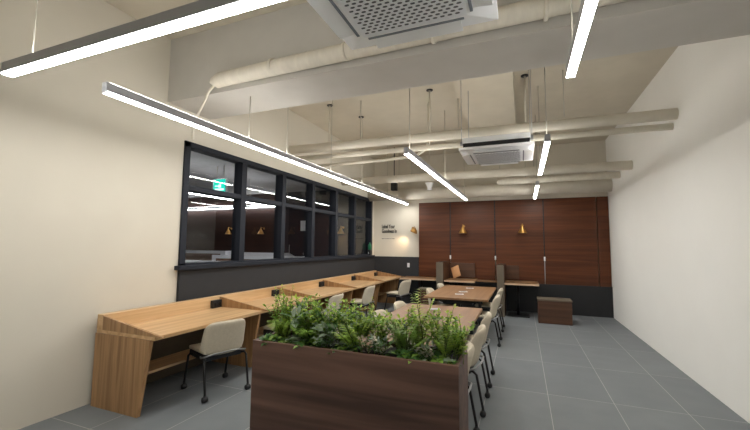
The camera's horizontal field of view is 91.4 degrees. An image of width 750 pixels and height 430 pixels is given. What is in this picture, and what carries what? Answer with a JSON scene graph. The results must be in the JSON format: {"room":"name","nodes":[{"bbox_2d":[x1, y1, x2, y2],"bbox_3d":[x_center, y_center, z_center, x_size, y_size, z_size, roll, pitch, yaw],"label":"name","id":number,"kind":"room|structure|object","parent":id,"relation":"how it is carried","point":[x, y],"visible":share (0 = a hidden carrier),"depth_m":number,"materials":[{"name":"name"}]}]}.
{"room":"study lounge","nodes":[
{"label":"study lounge","id":0,"kind":"room"},
{"bbox_2d":[0,0,374,429],"bbox_3d":[-2.260,-0.046,5.457,0.150,4.160,11.600,-1,-5,22],"label":"wall","id":1,"kind":"structure","parent":0,"point":[91,179],"depth_m":3.62,"materials":[{"name":"beige paint"}]},
{"bbox_2d":[174,255,374,269],"bbox_3d":[-1.330,0.927,7.610,0.250,0.055,6.530,-1,-5,22],"label":"trim","id":2,"kind":"structure","parent":1,"relation":"attached to","point":[220,265],"depth_m":5.85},
{"bbox_2d":[178,140,372,265],"bbox_3d":[-1.342,0.106,7.670,0.160,1.640,6.400,-1,-5,22],"label":"window","id":3,"kind":"structure","parent":1,"relation":"in","point":[239,197],"depth_m":6.58,"materials":[{"name":"black metal"}]},
{"bbox_2d":[176,257,374,372],"bbox_3d":[-1.253,1.588,7.613,0.040,1.280,6.600,-1,-5,22],"label":"wainscoting","id":4,"kind":"structure","parent":1,"relation":"attached to","point":[195,283],"depth_m":5.93,"materials":[{"name":"paint"}]},
{"bbox_2d":[188,151,323,197],"bbox_3d":[-7.329,-1.186,7.598,10.800,0.100,11.900,-1,-5,22],"label":"ceiling","id":5,"kind":"structure","parent":0,"point":[203,168],"depth_m":9.35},
{"bbox_2d":[188,206,232,209],"bbox_3d":[-5.847,-0.245,12.976,2.051,0.089,0.030,-1,-5,22],"label":"strip light","id":6,"kind":"object","parent":5,"relation":"hanging from","point":[224,207],"depth_m":12.94,"materials":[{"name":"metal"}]},
{"bbox_2d":[189,192,232,200],"bbox_3d":[-3.694,-0.417,8.286,0.035,0.034,1.238,-1,-5,22],"label":"strip light","id":7,"kind":"object","parent":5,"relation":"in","point":[227,198],"depth_m":8.20,"materials":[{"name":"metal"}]},
{"bbox_2d":[189,193,266,205],"bbox_3d":[-4.403,-0.564,6.527,0.029,0.012,7.692,-1,-5,22],"label":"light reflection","id":8,"kind":"object","parent":7,"relation":"attached to","point":[189,193],"depth_m":8.53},
{"bbox_2d":[213,165,227,191],"bbox_3d":[-3.352,-0.773,7.925,0.380,0.600,0.048,-1,-5,22],"label":"exit sign","id":9,"kind":"object","parent":5,"relation":"hanging from","point":[220,184],"visible":0.8,"depth_m":7.88,"materials":[{"name":"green plastic"}]},
{"bbox_2d":[246,205,274,207],"bbox_3d":[-3.804,-0.292,12.158,1.148,0.082,0.030,-1,-5,22],"label":"strip light","id":10,"kind":"object","parent":5,"relation":"hanging from","point":[247,206],"depth_m":12.20,"materials":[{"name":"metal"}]},
{"bbox_2d":[186,190,365,256],"bbox_3d":[-5.197,0.972,12.787,10.800,3.300,0.170,-1,-5,22],"label":"wall","id":11,"kind":"structure","parent":0,"point":[207,228],"depth_m":12.19,"materials":[{"name":"wood"}]},
{"bbox_2d":[288,209,305,256],"bbox_3d":[-2.360,1.164,11.491,0.920,2.750,0.082,-1,-5,22],"label":"door","id":12,"kind":"structure","parent":11,"relation":"in","point":[296,238],"depth_m":11.61,"materials":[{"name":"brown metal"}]},
{"bbox_2d":[18,302,749,429],"bbox_3d":[0.552,2.007,4.146,6.250,0.100,11.900,-1,-5,22],"label":"floor","id":13,"kind":"structure","parent":0,"point":[593,373],"depth_m":4.02,"materials":[{"name":"grey tile"}]},
{"bbox_2d":[181,318,250,402],"bbox_3d":[-1.760,1.537,4.083,0.583,0.784,0.526,-4,-6,42],"label":"chair","id":14,"kind":"object","parent":13,"relation":"on","point":[221,339],"visible":1,"depth_m":3.92,"materials":[{"name":"beige fabric"}]},
{"bbox_2d":[90,270,403,417],"bbox_3d":[-0.990,1.729,6.902,0.930,0.885,7.418,-1,-5,22],"label":"desk","id":15,"kind":"object","parent":13,"relation":"on","point":[135,348],"visible":0.8,"depth_m":4.24,"materials":[{"name":"brown wood"}]},
{"bbox_2d":[210,299,221,307],"bbox_3d":[-2.154,1.204,4.965,0.054,0.101,0.156,-1,-5,22],"label":"power outlet","id":16,"kind":"object","parent":15,"relation":"on","point":[214,303],"visible":1,"depth_m":4.93,"materials":[{"name":"black plastic"}]},
{"bbox_2d":[148,292,385,373],"bbox_3d":[-1.184,1.893,6.959,0.320,0.025,7.310,-1,-5,22],"label":"shelf","id":17,"kind":"object","parent":15,"relation":"attached to","point":[158,364],"depth_m":4.14,"materials":[{"name":"brown wood"}]},
{"bbox_2d":[263,303,308,334],"bbox_3d":[-1.248,1.630,5.142,0.583,0.784,0.526,-1,-5,22],"label":"chair","id":18,"kind":"object","parent":13,"relation":"on","point":[267,329],"visible":0.06,"depth_m":5.01,"materials":[{"name":"beige fabric"}]},
{"bbox_2d":[310,293,343,317],"bbox_3d":[-0.827,1.720,6.186,0.583,0.784,0.526,-1,-5,22],"label":"chair","id":19,"kind":"object","parent":13,"relation":"on","point":[336,298],"visible":0.21,"depth_m":6.01,"materials":[{"name":"beige fabric"}]},
{"bbox_2d":[250,331,467,429],"bbox_3d":[-0.140,1.366,2.555,1.498,0.900,0.380,-1,-5,22],"label":"planter box","id":20,"kind":"object","parent":13,"relation":"on","point":[304,387],"visible":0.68,"depth_m":2.39,"materials":[{"name":"brown wood"}]},
{"bbox_2d":[259,333,285,345],"bbox_3d":[-0.759,0.925,2.738,0.259,0.084,0.228,-1,-5,22],"label":"trailing plant","id":21,"kind":"object","parent":20,"relation":"on","point":[268,337],"visible":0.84,"depth_m":2.72,"materials":[{"name":"green plant"}]},
{"bbox_2d":[263,293,293,335],"bbox_3d":[-0.749,0.801,2.901,0.243,0.356,0.209,-1,-5,22],"label":"leafy shrub","id":22,"kind":"object","parent":20,"relation":"on","point":[282,303],"visible":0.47,"depth_m":2.88,"materials":[{"name":"green plant"}]},
{"bbox_2d":[266,311,297,336],"bbox_3d":[-0.712,0.866,2.836,0.324,0.215,0.279,-1,-5,22],"label":"fern","id":23,"kind":"object","parent":20,"relation":"on","point":[281,329],"visible":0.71,"depth_m":2.76,"materials":[{"name":"green plant"}]},
{"bbox_2d":[280,284,293,337],"bbox_3d":[-0.685,0.753,2.838,0.127,0.439,0.081,4,-6,-35],"label":"sprig","id":24,"kind":"object","parent":20,"relation":"on","point":[282,284],"visible":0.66,"depth_m":2.83,"materials":[{"name":"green plant"}]},
{"bbox_2d":[275,334,304,343],"bbox_3d":[-0.617,0.927,2.697,0.243,0.076,0.206,2,-5,-20],"label":"trailing plant","id":25,"kind":"object","parent":20,"relation":"on","point":[295,338],"visible":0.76,"depth_m":2.69,"materials":[{"name":"green plant"}]},
{"bbox_2d":[286,294,316,338],"bbox_3d":[-0.598,0.796,2.872,0.320,0.363,0.196,-1,-5,13],"label":"leafy shrub","id":26,"kind":"object","parent":20,"relation":"on","point":[295,296],"visible":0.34,"depth_m":2.84,"materials":[{"name":"green plant"}]},
{"bbox_2d":[278,300,328,339],"bbox_3d":[-0.501,0.812,2.765,0.359,0.315,0.397,0,-5,6],"label":"plant","id":27,"kind":"object","parent":20,"relation":"on","point":[293,323],"visible":0.48,"depth_m":2.74,"materials":[{"name":"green plant"}]},
{"bbox_2d":[289,316,332,345],"bbox_3d":[-0.455,0.860,2.678,0.324,0.206,0.300,-1,-5,22],"label":"fern","id":28,"kind":"object","parent":20,"relation":"on","point":[301,332],"visible":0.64,"depth_m":2.66,"materials":[{"name":"green plant"}]},
{"bbox_2d":[293,337,329,348],"bbox_3d":[-0.454,0.923,2.648,0.273,0.079,0.241,1,-5,-11],"label":"trailing plant","id":29,"kind":"object","parent":20,"relation":"on","point":[303,342],"visible":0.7,"depth_m":2.60,"materials":[{"name":"green plant"}]},
{"bbox_2d":[296,293,330,337],"bbox_3d":[-0.470,0.788,2.783,0.271,0.366,0.258,1,-5,-3],"label":"leafy shrub","id":30,"kind":"object","parent":20,"relation":"on","point":[314,303],"visible":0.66,"depth_m":2.76,"materials":[{"name":"green plant"}]},
{"bbox_2d":[312,330,334,348],"bbox_3d":[-0.358,0.880,2.573,0.157,0.150,0.215,0,-5,3],"label":"variegated plant","id":31,"kind":"object","parent":20,"relation":"on","point":[331,333],"visible":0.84,"depth_m":2.57,"materials":[{"name":"green plant"}]},
{"bbox_2d":[313,298,345,342],"bbox_3d":[-0.334,0.800,2.775,0.276,0.343,0.303,0,-5,4],"label":"leafy shrub","id":32,"kind":"object","parent":20,"relation":"on","point":[318,302],"visible":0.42,"depth_m":2.72,"materials":[{"name":"green plant"}]},
{"bbox_2d":[311,307,356,346],"bbox_3d":[-0.265,0.818,2.644,0.273,0.286,0.377,-4,-6,40],"label":"plant","id":33,"kind":"object","parent":20,"relation":"on","point":[333,326],"visible":0.53,"depth_m":2.61,"materials":[{"name":"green plant"}]},
{"bbox_2d":[328,341,357,353],"bbox_3d":[-0.207,0.918,2.538,0.238,0.074,0.277,-1,-5,22],"label":"trailing plant","id":34,"kind":"object","parent":20,"relation":"on","point":[340,346],"visible":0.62,"depth_m":2.50,"materials":[{"name":"green plant"}]},
{"bbox_2d":[329,299,361,345],"bbox_3d":[-0.219,0.800,2.726,0.273,0.338,0.249,-1,-5,22],"label":"leafy shrub","id":35,"kind":"object","parent":20,"relation":"on","point":[352,309],"visible":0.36,"depth_m":2.69,"materials":[{"name":"green plant"}]},
{"bbox_2d":[332,314,374,350],"bbox_3d":[-0.147,0.835,2.559,0.267,0.240,0.359,-1,-5,22],"label":"fern","id":36,"kind":"object","parent":20,"relation":"on","point":[352,338],"visible":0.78,"depth_m":2.54,"materials":[{"name":"green plant"}]},
{"bbox_2d":[356,331,375,353],"bbox_3d":[-0.052,0.871,2.452,0.154,0.152,0.210,2,-5,-13],"label":"variegated plant","id":37,"kind":"object","parent":20,"relation":"on","point":[367,347],"visible":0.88,"depth_m":2.44,"materials":[{"name":"green plant"}]},
{"bbox_2d":[345,304,390,348],"bbox_3d":[-0.082,0.810,2.662,0.336,0.310,0.243,3,-5,-23],"label":"leafy shrub","id":38,"kind":"object","parent":20,"relation":"on","point":[359,312],"visible":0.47,"depth_m":2.63,"materials":[{"name":"green plant"}]},
{"bbox_2d":[363,305,397,348],"bbox_3d":[0.025,0.808,2.607,0.233,0.307,0.313,4,-6,-35],"label":"leafy shrub","id":39,"kind":"object","parent":20,"relation":"on","point":[381,323],"visible":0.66,"depth_m":2.56,"materials":[{"name":"green plant"}]},
{"bbox_2d":[370,333,393,355],"bbox_3d":[0.032,0.868,2.407,0.156,0.153,0.191,2,-5,-12],"label":"variegated plant","id":40,"kind":"object","parent":20,"relation":"on","point":[378,342],"visible":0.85,"depth_m":2.40,"materials":[{"name":"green plant"}]},
{"bbox_2d":[381,309,420,349],"bbox_3d":[0.179,0.805,2.521,0.225,0.302,0.252,5,-6,-40],"label":"leafy shrub","id":41,"kind":"object","parent":20,"relation":"on","point":[398,315],"visible":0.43,"depth_m":2.55,"materials":[{"name":"green plant"}]},
{"bbox_2d":[385,348,429,363],"bbox_3d":[0.205,0.905,2.349,0.297,0.076,0.224,-1,-5,22],"label":"trailing plant","id":42,"kind":"object","parent":20,"relation":"on","point":[400,353],"visible":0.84,"depth_m":2.35,"materials":[{"name":"green plant"}]},
{"bbox_2d":[388,320,429,354],"bbox_3d":[0.228,0.827,2.436,0.302,0.242,0.313,0,-5,4],"label":"fern","id":43,"kind":"object","parent":20,"relation":"on","point":[404,342],"visible":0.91,"depth_m":2.41,"materials":[{"name":"green plant"}]},
{"bbox_2d":[405,305,439,351],"bbox_3d":[0.322,0.796,2.502,0.330,0.318,0.216,-4,-7,45],"label":"leafy shrub","id":44,"kind":"object","parent":20,"relation":"on","point":[411,309],"visible":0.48,"depth_m":2.46,"materials":[{"name":"green plant"}]},
{"bbox_2d":[411,289,434,351],"bbox_3d":[0.305,0.724,2.449,0.189,0.450,0.211,-1,-5,22],"label":"fern","id":45,"kind":"object","parent":20,"relation":"on","point":[420,295],"visible":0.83,"depth_m":2.47,"materials":[{"name":"green plant"}]},
{"bbox_2d":[413,339,435,361],"bbox_3d":[0.316,0.866,2.308,0.136,0.145,0.159,3,-5,-25],"label":"variegated plant","id":46,"kind":"object","parent":20,"relation":"on","point":[425,351],"visible":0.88,"depth_m":2.31,"materials":[{"name":"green plant"}]},
{"bbox_2d":[417,350,460,365],"bbox_3d":[0.395,0.902,2.308,0.304,0.079,0.216,-1,-5,16],"label":"trailing plant","id":47,"kind":"object","parent":20,"relation":"on","point":[437,357],"visible":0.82,"depth_m":2.27,"materials":[{"name":"green plant"}]},
{"bbox_2d":[421,308,457,354],"bbox_3d":[0.411,0.793,2.439,0.263,0.314,0.208,-3,-6,37],"label":"leafy shrub","id":48,"kind":"object","parent":20,"relation":"on","point":[447,318],"visible":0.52,"depth_m":2.41,"materials":[{"name":"green plant"}]},
{"bbox_2d":[429,304,457,350],"bbox_3d":[0.430,0.760,2.385,0.132,0.370,0.185,4,-6,-34],"label":"sprig","id":49,"kind":"object","parent":20,"relation":"on","point":[454,304],"visible":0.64,"depth_m":2.37,"materials":[{"name":"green plant"}]},
{"bbox_2d":[430,326,464,358],"bbox_3d":[0.473,0.834,2.364,0.235,0.221,0.281,1,-5,-11],"label":"fern","id":50,"kind":"object","parent":20,"relation":"on","point":[441,345],"visible":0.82,"depth_m":2.30,"materials":[{"name":"green plant"}]},
{"bbox_2d":[435,317,474,358],"bbox_3d":[0.535,0.817,2.399,0.292,0.264,0.300,1,-5,-7],"label":"leafy shrub","id":51,"kind":"object","parent":20,"relation":"on","point":[458,351],"visible":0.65,"depth_m":2.35,"materials":[{"name":"green plant"}]},
{"bbox_2d":[444,314,469,363],"bbox_3d":[0.522,0.789,2.308,0.184,0.302,0.082,5,-6,-42],"label":"sprig","id":52,"kind":"object","parent":20,"relation":"on","point":[463,349],"visible":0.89,"depth_m":2.33,"materials":[{"name":"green plant"}]},
{"bbox_2d":[348,285,375,320],"bbox_3d":[-0.287,1.837,7.527,0.583,0.784,0.526,-1,-5,22],"label":"chair","id":53,"kind":"object","parent":13,"relation":"on","point":[368,293],"visible":0.56,"depth_m":7.35,"materials":[{"name":"beige fabric"}]},
{"bbox_2d":[384,280,412,310],"bbox_3d":[0.588,1.959,8.896,0.583,0.784,0.526,-3,-6,36],"label":"chair","id":54,"kind":"object","parent":13,"relation":"on","point":[403,291],"visible":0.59,"depth_m":8.73,"materials":[{"name":"fabric"}]},
{"bbox_2d":[394,301,405,309],"bbox_3d":[0.550,1.651,5.205,0.583,0.784,0.526,-1,-5,22],"label":"chair","id":55,"kind":"object","parent":13,"relation":"on","point":[398,304],"visible":0.15,"depth_m":5.34,"materials":[{"name":"fabric"}]},
{"bbox_2d":[400,276,435,286],"bbox_3d":[1.230,2.037,9.646,1.015,0.765,0.640,-1,-5,22],"label":"table","id":56,"kind":"object","parent":13,"relation":"on","point":[405,277],"visible":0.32,"depth_m":9.51,"materials":[{"name":"brown wood"}]},
{"bbox_2d":[418,287,428,304],"bbox_3d":[1.234,2.091,9.055,0.280,0.560,0.320,-1,-5,22],"label":"box","id":57,"kind":"object","parent":13,"relation":"on","point":[422,290],"visible":0.4,"depth_m":8.93,"materials":[{"name":"brown laminate"}]},
{"bbox_2d":[368,303,482,345],"bbox_3d":[0.555,1.586,4.159,1.065,0.740,2.400,-1,-5,22],"label":"table","id":58,"kind":"object","parent":13,"relation":"on","point":[470,314],"visible":0.22,"depth_m":4.67,"materials":[{"name":"brown wood"}]},
{"bbox_2d":[426,288,453,305],"bbox_3d":[1.258,1.803,6.962,0.583,0.784,0.526,-1,-5,22],"label":"chair","id":59,"kind":"object","parent":13,"relation":"on","point":[428,290],"visible":0.18,"depth_m":7.07,"materials":[{"name":"fabric"}]},
{"bbox_2d":[436,261,474,303],"bbox_3d":[2.056,1.791,9.248,0.824,1.204,0.920,-1,-5,22],"label":"partition","id":60,"kind":"object","parent":13,"relation":"on","point":[443,268],"depth_m":9.52,"materials":[{"name":"brown laminate"}]},
{"bbox_2d":[424,285,495,325],"bbox_3d":[1.699,1.833,6.998,1.065,0.740,2.000,-1,-5,22],"label":"table","id":61,"kind":"object","parent":13,"relation":"on","point":[478,295],"visible":0.62,"depth_m":6.43,"materials":[{"name":"brown wood"}]},
{"bbox_2d":[443,301,473,304],"bbox_3d":[1.701,1.579,7.019,0.500,0.050,1.500,-1,-5,22],"label":"cable tray","id":62,"kind":"object","parent":61,"relation":"on","point":[445,302],"depth_m":6.32,"materials":[{"name":"black plastic"}]},
{"bbox_2d":[444,278,477,306],"bbox_3d":[2.179,2.009,9.201,0.730,0.765,0.760,-1,-5,22],"label":"table","id":63,"kind":"object","parent":13,"relation":"on","point":[462,280],"visible":0.5,"depth_m":8.99,"materials":[{"name":"brown wood"}]},
{"bbox_2d":[451,265,460,277],"bbox_3d":[2.083,1.460,9.422,0.315,0.348,0.111,-3,-6,36],"label":"folder","id":64,"kind":"object","parent":63,"relation":"on","point":[455,270],"visible":1,"depth_m":9.41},
{"bbox_2d":[466,343,479,429],"bbox_3d":[0.540,1.470,3.040,0.583,0.784,0.526,-1,-5,22],"label":"chair","id":65,"kind":"object","parent":13,"relation":"on","point":[470,348],"visible":0.15,"depth_m":3.08,"materials":[{"name":"grey metal"}]},
{"bbox_2d":[469,324,489,417],"bbox_3d":[0.865,1.535,3.791,0.583,0.784,0.526,-1,-5,22],"label":"chair","id":66,"kind":"object","parent":13,"relation":"on","point":[477,340],"visible":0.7,"depth_m":3.58,"materials":[{"name":"grey metal"}]},
{"bbox_2d":[464,312,494,387],"bbox_3d":[1.151,1.597,4.503,0.583,0.784,0.526,-1,-5,22],"label":"chair","id":67,"kind":"object","parent":13,"relation":"on","point":[486,321],"visible":0.45,"depth_m":4.33,"materials":[{"name":"grey metal"}]},
{"bbox_2d":[473,288,504,331],"bbox_3d":[2.243,1.833,7.211,0.583,0.784,0.526,-1,-5,22],"label":"chair","id":68,"kind":"object","parent":13,"relation":"on","point":[486,306],"visible":0.62,"depth_m":7.04,"materials":[{"name":"fabric"}]},
{"bbox_2d":[476,295,502,346],"bbox_3d":[1.833,1.744,6.194,0.583,0.784,0.526,-1,-5,22],"label":"chair","id":69,"kind":"object","parent":13,"relation":"on","point":[494,306],"visible":0.66,"depth_m":5.99,"materials":[{"name":"fabric"}]},
{"bbox_2d":[497,264,518,316],"bbox_3d":[3.211,1.778,8.784,0.474,1.174,0.920,-1,-5,22],"label":"partition","id":70,"kind":"object","parent":13,"relation":"on","point":[504,272],"depth_m":8.48,"materials":[{"name":"fabric"}]},
{"bbox_2d":[504,280,538,317],"bbox_3d":[3.471,1.973,8.640,0.735,0.765,0.840,-1,-5,22],"label":"table","id":71,"kind":"object","parent":13,"relation":"on","point":[507,282],"visible":1,"depth_m":8.57,"materials":[{"name":"brown wood"}]},
{"bbox_2d":[537,297,572,325],"bbox_3d":[3.823,2.039,7.801,0.660,0.500,0.420,-1,-5,22],"label":"box","id":72,"kind":"object","parent":13,"relation":"on","point":[551,310],"visible":1,"depth_m":7.62,"materials":[{"name":"brown laminate"}]},
{"bbox_2d":[104,0,677,159],"bbox_3d":[0.589,-2.239,4.500,6.250,0.100,11.900,-1,-5,22],"label":"ceiling","id":73,"kind":"structure","parent":0,"point":[613,84],"depth_m":6.41,"materials":[{"name":"paint"}]},
{"bbox_2d":[0,0,283,77],"bbox_3d":[-1.521,-1.708,2.240,2.402,1.370,0.065,-1,-5,21],"label":"strip light","id":74,"kind":"object","parent":73,"relation":"hanging from","point":[198,12],"visible":1,"depth_m":2.12,"materials":[{"name":"metal"}]},
{"bbox_2d":[102,82,407,204],"bbox_3d":[-0.580,-1.316,6.594,0.060,1.410,8.062,-1,-5,22],"label":"strip light","id":75,"kind":"object","parent":73,"relation":"hanging from","point":[110,89],"visible":0.86,"depth_m":3.88,"materials":[{"name":"metal"}]},
{"bbox_2d":[316,103,430,166],"bbox_3d":[-0.193,-1.484,7.021,2.568,0.998,0.056,-1,-5,22],"label":"pipe","id":76,"kind":"object","parent":73,"relation":"hanging from","point":[428,143],"visible":0.63,"depth_m":6.85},
{"bbox_2d":[391,147,397,190],"bbox_3d":[0.502,-1.198,9.528,0.140,1.140,0.160,-1,-5,22],"label":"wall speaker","id":77,"kind":"object","parent":73,"relation":"hanging from","point":[394,186],"visible":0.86,"depth_m":9.44,"materials":[{"name":"black plastic"}]},
{"bbox_2d":[306,0,497,49],"bbox_3d":[0.107,-1.745,1.839,0.900,1.334,0.900,-1,-5,22],"label":"air conditioner","id":78,"kind":"object","parent":73,"relation":"hanging from","point":[360,23],"depth_m":1.99,"materials":[{"name":"white plastic"}]},
{"bbox_2d":[336,0,466,37],"bbox_3d":[0.101,-1.085,1.784,0.600,0.002,0.600,-1,-5,22],"label":"ceiling vent","id":79,"kind":"object","parent":78,"relation":"in","point":[368,18],"depth_m":1.95,"materials":[{"name":"metal"}]},
{"bbox_2d":[425,150,433,189],"bbox_3d":[1.421,-1.204,9.537,0.220,1.110,0.220,-1,-5,22],"label":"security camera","id":80,"kind":"object","parent":73,"relation":"hanging from","point":[429,184],"visible":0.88,"depth_m":9.45,"materials":[{"name":"white plastic"}]},
{"bbox_2d":[404,88,466,199],"bbox_3d":[1.343,-1.271,6.940,0.057,1.410,4.982,-1,-5,22],"label":"strip light","id":81,"kind":"object","parent":73,"relation":"hanging from","point":[408,152],"visible":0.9,"depth_m":5.60,"materials":[{"name":"metal"}]},
{"bbox_2d":[405,153,466,199],"bbox_3d":[1.337,-0.574,6.882,0.049,0.012,4.962,-1,-5,22],"label":"diffuser","id":82,"kind":"object","parent":81,"relation":"attached to","point":[410,155],"depth_m":5.90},
{"bbox_2d":[168,0,749,119],"bbox_3d":[0.312,-1.844,3.783,5.950,0.810,0.670,-1,-5,22],"label":"ceiling beam","id":83,"kind":"structure","parent":73,"relation":"attached to","point":[633,26],"depth_m":3.69,"materials":[{"name":"paint"}]},
{"bbox_2d":[451,72,515,127],"bbox_3d":[2.144,-1.881,6.763,0.835,0.210,6.200,-1,-5,22],"label":"ceiling beam","id":84,"kind":"structure","parent":73,"relation":"attached to","point":[491,98],"depth_m":5.87,"materials":[{"name":"paint"}]},
{"bbox_2d":[289,70,678,153],"bbox_3d":[1.167,-1.619,5.890,5.942,0.894,0.150,-1,-5,22],"label":"pipe","id":85,"kind":"object","parent":73,"relation":"hanging from","point":[673,113],"visible":0.93,"depth_m":5.49,"materials":[{"name":"metal"}]},
{"bbox_2d":[341,144,632,185],"bbox_3d":[1.967,-1.329,7.868,5.941,1.129,0.170,-1,-5,22],"label":"duct","id":86,"kind":"object","parent":73,"relation":"hanging from","point":[616,165],"visible":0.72,"depth_m":7.50,"materials":[{"name":"metal"}]},
{"bbox_2d":[368,150,612,200],"bbox_3d":[2.607,-1.109,9.451,5.940,1.293,0.310,-1,-5,22],"label":"duct","id":87,"kind":"object","parent":73,"relation":"hanging from","point":[598,185],"visible":0.78,"depth_m":9.07,"materials":[{"name":"metal"}]},
{"bbox_2d":[459,70,534,165],"bbox_3d":[1.670,-1.436,5.022,0.900,1.334,0.900,-1,-5,22],"label":"air conditioner","id":88,"kind":"object","parent":73,"relation":"hanging from","point":[513,148],"depth_m":4.68,"materials":[{"name":"white plastic"}]},
{"bbox_2d":[473,151,520,163],"bbox_3d":[1.664,-0.775,4.967,0.600,0.002,0.600,-1,-5,22],"label":"ceiling vent","id":89,"kind":"object","parent":88,"relation":"in","point":[505,156],"depth_m":4.94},
{"bbox_2d":[521,74,527,122],"bbox_3d":[2.240,-1.723,5.456,0.110,0.740,0.110,-1,-5,22],"label":"rod","id":90,"kind":"object","parent":73,"relation":"hanging from","point":[524,76],"visible":0.93,"depth_m":5.45,"materials":[{"name":"grey metal"}]},
{"bbox_2d":[533,117,538,198],"bbox_3d":[3.446,-1.174,7.880,0.056,1.410,2.062,-1,-5,22],"label":"strip light","id":91,"kind":"object","parent":73,"relation":"hanging from","point":[536,185],"visible":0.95,"depth_m":7.12,"materials":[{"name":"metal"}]},
{"bbox_2d":[534,185,538,198],"bbox_3d":[3.440,-0.477,7.822,0.049,0.012,2.042,-1,-5,22],"label":"diffuser","id":92,"kind":"object","parent":91,"relation":"attached to","point":[536,186],"depth_m":7.62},
{"bbox_2d":[538,67,550,174],"bbox_3d":[2.276,-1.425,4.994,0.056,1.410,2.012,-1,-5,22],"label":"strip light","id":93,"kind":"object","parent":73,"relation":"hanging from","point":[547,140],"visible":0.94,"depth_m":4.40,"materials":[{"name":"metal"}]},
{"bbox_2d":[538,142,549,174],"bbox_3d":[2.269,-0.728,4.936,0.049,0.012,1.992,-1,-5,22],"label":"diffuser","id":94,"kind":"object","parent":93,"relation":"attached to","point":[546,144],"depth_m":4.72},
{"bbox_2d":[496,171,620,184],"bbox_3d":[3.936,-1.289,8.045,2.420,1.144,0.140,-1,-5,22],"label":"pipe","id":95,"kind":"object","parent":73,"relation":"hanging from","point":[604,175],"visible":0.92,"depth_m":7.91,"materials":[{"name":"metal"}]},
{"bbox_2d":[565,0,597,77],"bbox_3d":[0.959,-1.719,1.613,0.055,1.410,2.032,-1,-5,22],"label":"strip light","id":96,"kind":"object","parent":73,"relation":"hanging from","point":[587,8],"visible":1,"depth_m":2.03,"materials":[{"name":"metal"}]},
{"bbox_2d":[374,140,607,285],"bbox_3d":[2.759,0.356,9.755,6.250,4.160,0.150,-1,-5,22],"label":"wall","id":97,"kind":"structure","parent":0,"point":[403,217],"depth_m":10.25,"materials":[{"name":"beige paint"}]},
{"bbox_2d":[374,256,418,303],"bbox_3d":[0.605,1.831,10.392,1.330,1.290,0.040,-1,-5,22],"label":"trim","id":98,"kind":"structure","parent":97,"relation":"attached to","point":[386,264],"depth_m":10.32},
{"bbox_2d":[419,202,450,277],"bbox_3d":[1.633,1.052,10.034,0.864,2.800,0.060,-1,-5,22],"label":"wall panel","id":99,"kind":"object","parent":97,"relation":"attached to","point":[434,218],"visible":0.56,"depth_m":10.05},
{"bbox_2d":[450,200,495,279],"bbox_3d":[2.575,1.029,9.657,1.134,2.800,0.060,-1,-5,22],"label":"wall panel","id":100,"kind":"object","parent":97,"relation":"attached to","point":[477,246],"visible":0.58,"depth_m":9.64,"materials":[{"name":"wood"}]},
{"bbox_2d":[419,280,613,317],"bbox_3d":[3.336,2.053,9.220,4.560,0.700,0.015,-1,-5,22],"label":"trim","id":101,"kind":"structure","parent":97,"relation":"attached to","point":[594,301],"depth_m":8.78,"materials":[{"name":"paint"}]},
{"bbox_2d":[495,199,544,283],"bbox_3d":[3.642,1.003,9.229,1.134,2.800,0.060,-1,-5,22],"label":"wall panel","id":102,"kind":"object","parent":97,"relation":"attached to","point":[525,251],"visible":0.6,"depth_m":9.21,"materials":[{"name":"wood"}]},
{"bbox_2d":[543,197,598,285],"bbox_3d":[4.709,0.976,8.802,1.134,2.800,0.060,-1,-5,22],"label":"wall panel","id":103,"kind":"object","parent":97,"relation":"attached to","point":[570,224],"visible":0.8,"depth_m":8.79,"materials":[{"name":"wood"}]},
{"bbox_2d":[542,199,545,279],"bbox_3d":[4.164,0.588,9.011,0.036,2.000,0.022,-1,-5,22],"label":"strip","id":104,"kind":"object","parent":103,"relation":"attached to","point":[542,199],"visible":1,"depth_m":9.02,"materials":[{"name":"black metal"}]},
{"bbox_2d":[596,196,611,286],"bbox_3d":[5.359,0.960,8.541,0.234,2.800,0.060,-1,-5,22],"label":"wall panel","id":105,"kind":"object","parent":97,"relation":"attached to","point":[605,277],"visible":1,"depth_m":8.54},
{"bbox_2d":[605,35,749,422],"bbox_3d":[3.401,-0.186,3.189,0.150,4.160,11.600,-1,-5,22],"label":"wall","id":106,"kind":"structure","parent":0,"point":[679,220],"depth_m":4.35,"materials":[{"name":"white paint"}]},
{"bbox_2d":[209,0,630,87],"bbox_3d":[0.524,-1.603,3.205,5.139,0.221,0.170,-1,-5,22],"label":"pipe","id":107,"kind":"object","parent":106,"relation":"attached to","point":[525,11],"visible":0.85,"depth_m":3.39,"materials":[{"name":"metal"}]},
{"bbox_2d":[192,85,213,139],"bbox_3d":[0.410,-1.336,3.277,5.414,0.814,0.078,-1,-5,22],"label":"pipe","id":108,"kind":"object","parent":107,"relation":"attached to","point":[212,86],"visible":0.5,"depth_m":4.22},
{"bbox_2d":[297,123,673,160],"bbox_3d":[1.219,-1.135,5.989,5.941,0.129,0.090,-1,-5,22],"label":"pipe","id":109,"kind":"object","parent":106,"relation":"attached to","point":[668,126],"visible":0.63,"depth_m":5.46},
{"bbox_3d":[-7.359,2.202,7.316,10.800,0.100,11.900,-1,-5,22],"label":"floor","id":110,"kind":"structure","parent":0,"visible":0},
{"bbox_2d":[185,250,230,260],"bbox_3d":[-5.734,1.838,11.797,2.900,1.400,0.662,-1,-5,22],"label":"screen","id":111,"kind":"object","parent":110,"relation":"on","point":[190,254],"visible":0.24,"depth_m":11.34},
{"bbox_2d":[212,255,272,260],"bbox_3d":[-3.253,1.704,9.457,2.050,1.320,0.562,-1,-5,22],"label":"screen","id":112,"kind":"object","parent":110,"relation":"on","point":[214,257],"visible":0.19,"depth_m":9.41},
{"bbox_2d":[244,252,292,255],"bbox_3d":[-3.321,1.820,11.097,1.700,1.360,0.562,-1,-5,22],"label":"screen","id":113,"kind":"object","parent":110,"relation":"on","point":[245,253],"visible":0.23,"depth_m":10.91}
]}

